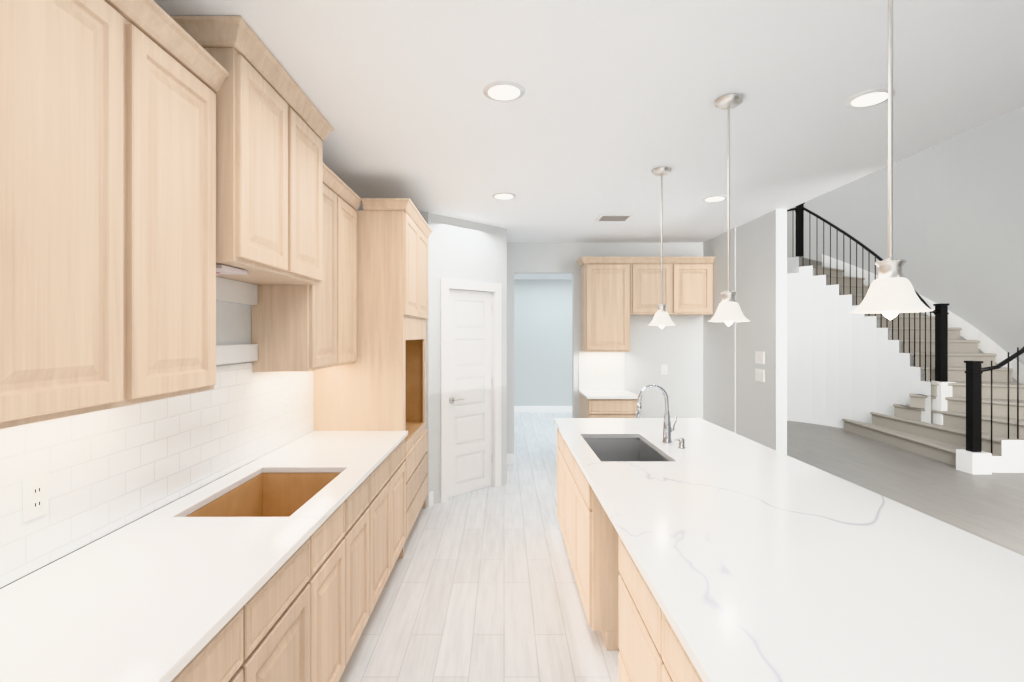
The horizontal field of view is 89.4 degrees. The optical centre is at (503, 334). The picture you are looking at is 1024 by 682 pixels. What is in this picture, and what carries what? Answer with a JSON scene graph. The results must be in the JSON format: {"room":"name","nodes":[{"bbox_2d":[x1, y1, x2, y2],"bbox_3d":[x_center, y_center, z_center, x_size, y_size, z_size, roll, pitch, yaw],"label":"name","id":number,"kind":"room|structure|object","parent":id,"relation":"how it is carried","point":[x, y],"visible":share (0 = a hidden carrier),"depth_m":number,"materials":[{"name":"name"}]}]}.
{"room":"kitchen","nodes":[
{"label":"kitchen","id":0,"kind":"room"},
{"bbox_2d":[0,301,304,588],"bbox_3d":[-1.430,0.230,1.160,0.120,2.740,7.520,0,0,0],"label":"wall","id":1,"kind":"structure","parent":0,"point":[233,323],"depth_m":2.60,"materials":[{"name":"white paint"}]},
{"bbox_2d":[0,0,139,428],"bbox_3d":[-1.206,-0.381,1.208,0.325,1.162,0.464,0,0,0],"label":"upper cabinet","id":2,"kind":"object","parent":1,"relation":"attached to","point":[70,69],"depth_m":1.24,"materials":[{"name":"brown wood"}]},
{"bbox_2d":[0,362,313,587],"bbox_3d":[-1.365,0.417,1.549,0.008,0.534,4.298,0,0,0],"label":"backsplash","id":3,"kind":"structure","parent":1,"relation":"attached to","point":[108,471],"depth_m":1.89,"materials":[{"name":"tile"}]},
{"bbox_2d":[23,473,47,521],"bbox_3d":[-1.356,0.470,1.500,0.008,0.118,0.075,0,0,0],"label":"outlet","id":4,"kind":"object","parent":3,"relation":"attached to","point":[35,496],"visible":1,"depth_m":1.49,"materials":[{"name":"white plastic"}]},
{"bbox_2d":[140,0,223,402],"bbox_3d":[-1.206,-0.381,1.669,0.325,1.162,0.459,0,0,0],"label":"upper cabinet","id":5,"kind":"object","parent":1,"relation":"attached to","point":[158,163],"depth_m":1.65,"materials":[{"name":"brown wood"}]},
{"bbox_2d":[176,20,295,279],"bbox_3d":[-1.171,-0.703,2.125,0.395,0.867,0.450,0,0,0],"label":"upper cabinet","id":6,"kind":"object","parent":1,"relation":"attached to","point":[258,98],"depth_m":2.02,"materials":[{"name":"brown wood"}]},
{"bbox_2d":[216,265,247,273],"bbox_3d":[-1.190,-0.257,2.060,0.240,0.018,0.200,0,0,0],"label":"packet","id":7,"kind":"object","parent":6,"relation":"attached to","point":[222,269],"visible":0.21,"depth_m":2.06,"materials":[{"name":"white paper"}]},
{"bbox_2d":[216,277,257,364],"bbox_3d":[-1.349,-0.064,2.350,0.038,0.408,0.890,0,0,0],"label":"cleats","id":8,"kind":"object","parent":1,"relation":"attached to","point":[232,291],"visible":0.36,"depth_m":2.57,"materials":[{"name":"white painted wood"}]},
{"bbox_2d":[235,88,327,287],"bbox_3d":[-1.171,-0.703,2.575,0.395,0.867,0.449,0,0,0],"label":"upper cabinet","id":9,"kind":"object","parent":1,"relation":"attached to","point":[311,128],"depth_m":2.62,"materials":[{"name":"brown wood"}]},
{"bbox_2d":[251,168,339,371],"bbox_3d":[-1.206,-0.382,3.026,0.325,1.164,0.447,0,0,0],"label":"upper cabinet","id":10,"kind":"object","parent":1,"relation":"attached to","point":[293,329],"depth_m":2.80,"materials":[{"name":"brown wood"}]},
{"bbox_2d":[340,180,359,364],"bbox_3d":[-1.206,-0.382,3.473,0.325,1.164,0.448,0,0,0],"label":"upper cabinet","id":11,"kind":"object","parent":1,"relation":"attached to","point":[348,215],"depth_m":3.48,"materials":[{"name":"brown wood"}]},
{"bbox_2d":[419,212,506,506],"bbox_3d":[-0.670,0.230,5.600,1.400,2.740,1.600,0,0,0],"label":"wall","id":12,"kind":"structure","parent":0,"point":[459,249],"depth_m":5.03,"materials":[{"name":"white paint"}]},
{"bbox_2d":[449,289,491,496],"bbox_3d":[-0.357,0.571,5.251,0.466,2.034,0.461,0,0,0],"label":"pantry door","id":13,"kind":"structure","parent":12,"relation":"in","point":[470,390],"depth_m":5.24,"materials":[{"name":"white paint"}]},
{"bbox_2d":[440,278,500,502],"bbox_3d":[-0.352,0.529,5.244,0.118,2.141,0.802,0,0,45],"label":"door frame","id":14,"kind":"structure","parent":12,"relation":"attached to","point":[446,284],"depth_m":5.09,"materials":[{"name":"white paint"}]},
{"bbox_2d":[514,274,571,411],"bbox_3d":[1.060,0.180,8.670,3.920,2.840,4.300,0,0,0],"label":"wall","id":15,"kind":"structure","parent":0,"point":[542,342],"depth_m":10.70,"materials":[{"name":"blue paint"}]},
{"bbox_2d":[104,0,1023,242],"bbox_3d":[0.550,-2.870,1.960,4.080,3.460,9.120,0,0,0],"label":"ceiling","id":16,"kind":"structure","parent":0,"point":[610,109],"depth_m":2.47,"materials":[{"name":"white paint"}]},
{"bbox_2d":[483,81,524,101],"bbox_3d":[0.000,-1.135,2.420,0.196,0.008,0.196,0,0,0],"label":"recessed light","id":17,"kind":"object","parent":16,"relation":"in","point":[503,91],"visible":1,"depth_m":2.41,"materials":[{"name":"white paint"}]},
{"bbox_2d":[492,192,515,198],"bbox_3d":[0.000,-1.135,4.240,0.196,0.008,0.196,0,0,0],"label":"recessed light","id":18,"kind":"object","parent":16,"relation":"in","point":[503,195],"visible":0.94,"depth_m":4.21,"materials":[{"name":"white paint"}]},
{"bbox_2d":[595,214,633,220],"bbox_3d":[1.070,-1.134,5.030,0.320,0.010,0.260,0,0,0],"label":"ceiling vent","id":19,"kind":"object","parent":16,"relation":"in","point":[614,217],"visible":1,"depth_m":4.98,"materials":[{"name":"white metal"}]},
{"bbox_2d":[648,167,674,328],"bbox_3d":[1.090,-0.590,3.575,0.190,1.098,0.190,0,0,0],"label":"pendant light","id":20,"kind":"object","parent":16,"relation":"hanging from","point":[661,319],"visible":1,"depth_m":3.56,"materials":[{"name":"silver metal"}]},
{"bbox_2d":[702,195,726,201],"bbox_3d":[1.760,-1.135,4.320,0.196,0.008,0.196,0,0,0],"label":"recessed light","id":21,"kind":"object","parent":16,"relation":"in","point":[714,198],"visible":0.94,"depth_m":4.30,"materials":[{"name":"white paint"}]},
{"bbox_2d":[708,94,748,325],"bbox_3d":[1.090,-0.590,2.510,0.190,1.098,0.190,0,0,0],"label":"pendant light","id":22,"kind":"object","parent":16,"relation":"hanging from","point":[728,312],"visible":0.98,"depth_m":2.49,"materials":[{"name":"white glass"}]},
{"bbox_2d":[845,88,894,107],"bbox_3d":[1.760,-1.135,2.490,0.196,0.008,0.196,0,0,0],"label":"recessed light","id":23,"kind":"object","parent":16,"relation":"in","point":[873,97],"visible":0.92,"depth_m":2.48,"materials":[{"name":"white paint"}]},
{"bbox_2d":[851,0,932,319],"bbox_3d":[1.090,-0.590,1.460,0.190,1.098,0.190,0,0,0],"label":"pendant light","id":24,"kind":"object","parent":16,"relation":"hanging from","point":[891,294],"visible":1,"depth_m":1.45,"materials":[{"name":"white glass"}]},
{"bbox_2d":[507,243,702,453],"bbox_3d":[1.260,0.230,6.460,2.660,2.740,0.120,0,0,0],"label":"wall","id":25,"kind":"structure","parent":0,"point":[677,348],"depth_m":6.40,"materials":[{"name":"white paint"}]},
{"bbox_2d":[429,454,513,505],"bbox_3d":[0.868,1.535,5.550,3.202,0.130,1.699,0,0,0],"label":"baseboard","id":26,"kind":"structure","parent":25,"relation":"attached to","point":[510,458],"depth_m":5.56,"materials":[{"name":"white paint"}]},
{"bbox_2d":[579,351,624,389],"bbox_3d":[1.208,0.443,6.394,0.565,0.482,0.008,0,0,0],"label":"backsplash","id":27,"kind":"structure","parent":25,"relation":"attached to","point":[613,363],"depth_m":6.39,"materials":[{"name":"tile"}]},
{"bbox_2d":[596,367,605,376],"bbox_3d":[1.200,0.460,6.386,0.120,0.118,0.008,0,0,0],"label":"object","id":28,"kind":"structure","parent":27,"relation":"attached to","point":[600,371],"depth_m":6.38,"materials":[{"name":"white plastic"}]},
{"bbox_2d":[580,257,631,351],"bbox_3d":[1.219,-0.357,6.236,0.538,1.114,0.325,0,0,0],"label":"upper cabinet","id":29,"kind":"object","parent":25,"relation":"attached to","point":[616,292],"depth_m":6.08,"materials":[{"name":"brown wood"}]},
{"bbox_2d":[632,257,675,314],"bbox_3d":[1.734,-0.577,6.236,0.485,0.674,0.325,0,0,0],"label":"upper cabinet","id":30,"kind":"object","parent":25,"relation":"attached to","point":[646,271],"depth_m":6.08,"materials":[{"name":"brown wood"}]},
{"bbox_2d":[661,365,666,373],"bbox_3d":[1.980,0.430,6.395,0.075,0.118,0.008,0,0,0],"label":"outlet","id":31,"kind":"object","parent":25,"relation":"attached to","point":[663,369],"visible":1,"depth_m":6.39,"materials":[{"name":"white plastic"}]},
{"bbox_2d":[676,257,714,314],"bbox_3d":[2.218,-0.577,6.236,0.483,0.674,0.325,0,0,0],"label":"upper cabinet","id":32,"kind":"object","parent":25,"relation":"attached to","point":[694,275],"depth_m":6.08,"materials":[{"name":"brown wood"}]},
{"bbox_2d":[339,412,1023,681],"bbox_3d":[3.800,1.640,5.250,10.800,0.080,15.900,0,0,0],"label":"floor","id":33,"kind":"structure","parent":0,"point":[481,585],"depth_m":3.64,"materials":[{"name":"grey wood"}]},
{"bbox_2d":[171,595,254,681],"bbox_3d":[-1.026,1.159,1.160,0.654,0.884,0.480,0,0,0],"label":"base cabinet","id":34,"kind":"object","parent":33,"relation":"on","point":[229,656],"depth_m":1.33,"materials":[{"name":"brown wood"}]},
{"bbox_2d":[255,528,318,681],"bbox_3d":[-1.026,1.159,1.640,0.654,0.884,0.480,0,0,0],"label":"base cabinet","id":35,"kind":"object","parent":33,"relation":"on","point":[303,613],"depth_m":1.71,"materials":[{"name":"brown wood"}]},
{"bbox_2d":[0,431,407,681],"bbox_3d":[-1.022,0.700,1.549,0.674,0.030,4.298,0,0,0],"label":"countertop","id":36,"kind":"structure","parent":35,"relation":"on","point":[166,593],"depth_m":1.44,"materials":[{"name":"white stone"}]},
{"bbox_2d":[239,449,394,612],"bbox_3d":[-1.026,1.159,2.950,0.654,0.884,0.500,0,0,0],"label":"base cabinet","id":37,"kind":"object","parent":33,"relation":"on","point":[372,503],"depth_m":2.68,"materials":[{"name":"brown wood"}]},
{"bbox_2d":[319,526,370,681],"bbox_3d":[-1.026,1.300,2.290,0.654,0.600,0.818,0,0,0],"label":"base cabinet","id":38,"kind":"object","parent":33,"relation":"on","point":[344,551],"depth_m":2.23,"materials":[{"name":"brown wood"}]},
{"bbox_2d":[314,198,431,557],"bbox_3d":[-1.015,0.318,4.215,0.704,2.564,1.140,0,0,0],"label":"tall cabinet","id":39,"kind":"object","parent":33,"relation":"on","point":[379,384],"visible":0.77,"depth_m":3.70,"materials":[{"name":"brown wood"}]},
{"bbox_2d":[395,438,405,562],"bbox_3d":[-1.026,1.159,3.449,0.654,0.884,0.498,0,0,0],"label":"base cabinet","id":40,"kind":"object","parent":33,"relation":"on","point":[400,451],"depth_m":3.51,"materials":[{"name":"brown wood"}]},
{"bbox_2d":[557,428,612,559],"bbox_3d":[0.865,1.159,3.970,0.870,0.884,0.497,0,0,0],"label":"base cabinet","id":41,"kind":"object","parent":33,"relation":"on","point":[586,528],"depth_m":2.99,"materials":[{"name":"brown wood"}]},
{"bbox_2d":[580,394,637,417],"bbox_3d":[1.220,1.159,6.082,0.560,0.883,0.630,0,0,0],"label":"base cabinet","id":42,"kind":"object","parent":33,"relation":"on","point":[608,408],"visible":0.12,"depth_m":5.77,"materials":[{"name":"brown wood"}]},
{"bbox_2d":[579,390,637,398],"bbox_3d":[1.220,0.700,6.067,0.590,0.030,0.644,0,0,0],"label":"countertop","id":43,"kind":"structure","parent":42,"relation":"on","point":[606,394],"depth_m":5.93,"materials":[{"name":"white stone"}]},
{"bbox_2d":[613,525,652,681],"bbox_3d":[0.865,1.159,1.685,0.870,0.884,0.530,0,0,0],"label":"base cabinet","id":44,"kind":"object","parent":33,"relation":"on","point":[625,616],"depth_m":1.76,"materials":[{"name":"brown wood"}]},
{"bbox_2d":[554,418,1023,681],"bbox_3d":[1.010,0.814,1.625,1.200,0.258,5.250,0,0,0],"label":"countertop","id":45,"kind":"structure","parent":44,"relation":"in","point":[754,561],"depth_m":1.53,"materials":[{"name":"stone"}]},
{"bbox_2d":[636,384,676,442],"bbox_3d":[0.972,0.500,3.300,0.261,0.367,0.060,0,0,0],"label":"faucet","id":46,"kind":"object","parent":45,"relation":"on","point":[667,429],"visible":1,"depth_m":3.29,"materials":[{"name":"silver metal"}]},
{"bbox_2d":[674,438,684,448],"bbox_3d":[1.062,0.655,3.130,0.067,0.058,0.040,0,0,0],"label":"soap dispenser","id":47,"kind":"object","parent":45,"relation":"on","point":[681,443],"visible":1,"depth_m":3.12,"materials":[{"name":"silver metal"}]},
{"bbox_2d":[653,595,702,681],"bbox_3d":[0.865,1.159,1.155,0.870,0.884,0.530,0,0,0],"label":"base cabinet","id":48,"kind":"object","parent":33,"relation":"on","point":[671,662],"depth_m":1.36,"materials":[{"name":"brown wood"}]},
{"bbox_2d":[787,254,1023,473],"bbox_3d":[5.676,0.000,8.121,2.826,3.200,4.383,0,0,0],"label":"staircase","id":49,"kind":"structure","parent":33,"relation":"on","point":[859,374],"depth_m":8.04,"materials":[{"name":"carpet"}]},
{"bbox_2d":[787,202,1023,452],"bbox_3d":[5.563,-0.508,8.146,2.448,3.834,4.331,0,0,0],"label":"stair railing","id":50,"kind":"object","parent":49,"relation":"on","point":[975,370],"visible":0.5,"depth_m":7.05,"materials":[{"name":"black metal"}]},
{"bbox_2d":[703,209,786,454],"bbox_3d":[2.516,0.230,5.550,0.108,2.740,1.700,0,0,0],"label":"wall","id":51,"kind":"structure","parent":0,"point":[738,399],"depth_m":5.17,"materials":[{"name":"white paint"}]},
{"bbox_2d":[755,351,763,363],"bbox_3d":[2.465,0.220,4.990,0.008,0.118,0.165,0,0,0],"label":"light switch","id":52,"kind":"object","parent":51,"relation":"attached to","point":[759,357],"visible":1,"depth_m":4.98,"materials":[{"name":"white plastic"}]},
{"bbox_2d":[755,369,763,381],"bbox_3d":[2.465,0.390,4.990,0.008,0.118,0.165,0,0,0],"label":"light switch","id":53,"kind":"object","parent":51,"relation":"attached to","point":[759,374],"visible":1,"depth_m":4.98,"materials":[{"name":"white plastic"}]},
{"bbox_2d":[787,257,820,273],"bbox_3d":[5.283,-1.290,10.410,2.040,0.300,1.796,0,0,0],"label":"staircase","id":54,"kind":"structure","parent":0,"point":[792,262],"depth_m":9.63,"materials":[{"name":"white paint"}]},
{"bbox_2d":[787,106,1023,381],"bbox_3d":[4.049,-1.500,9.652,6.160,6.200,7.898,0,0,0],"label":"wall","id":55,"kind":"structure","parent":0,"point":[958,223],"depth_m":8.18,"materials":[{"name":"grey paint"}]},
{"bbox_2d":[787,414,843,428],"bbox_3d":[5.034,1.535,9.527,1.555,0.130,1.548,0,0,0],"label":"baseboard","id":56,"kind":"structure","parent":55,"relation":"attached to","point":[817,420],"depth_m":9.25,"materials":[{"name":"white paint"}]}
]}

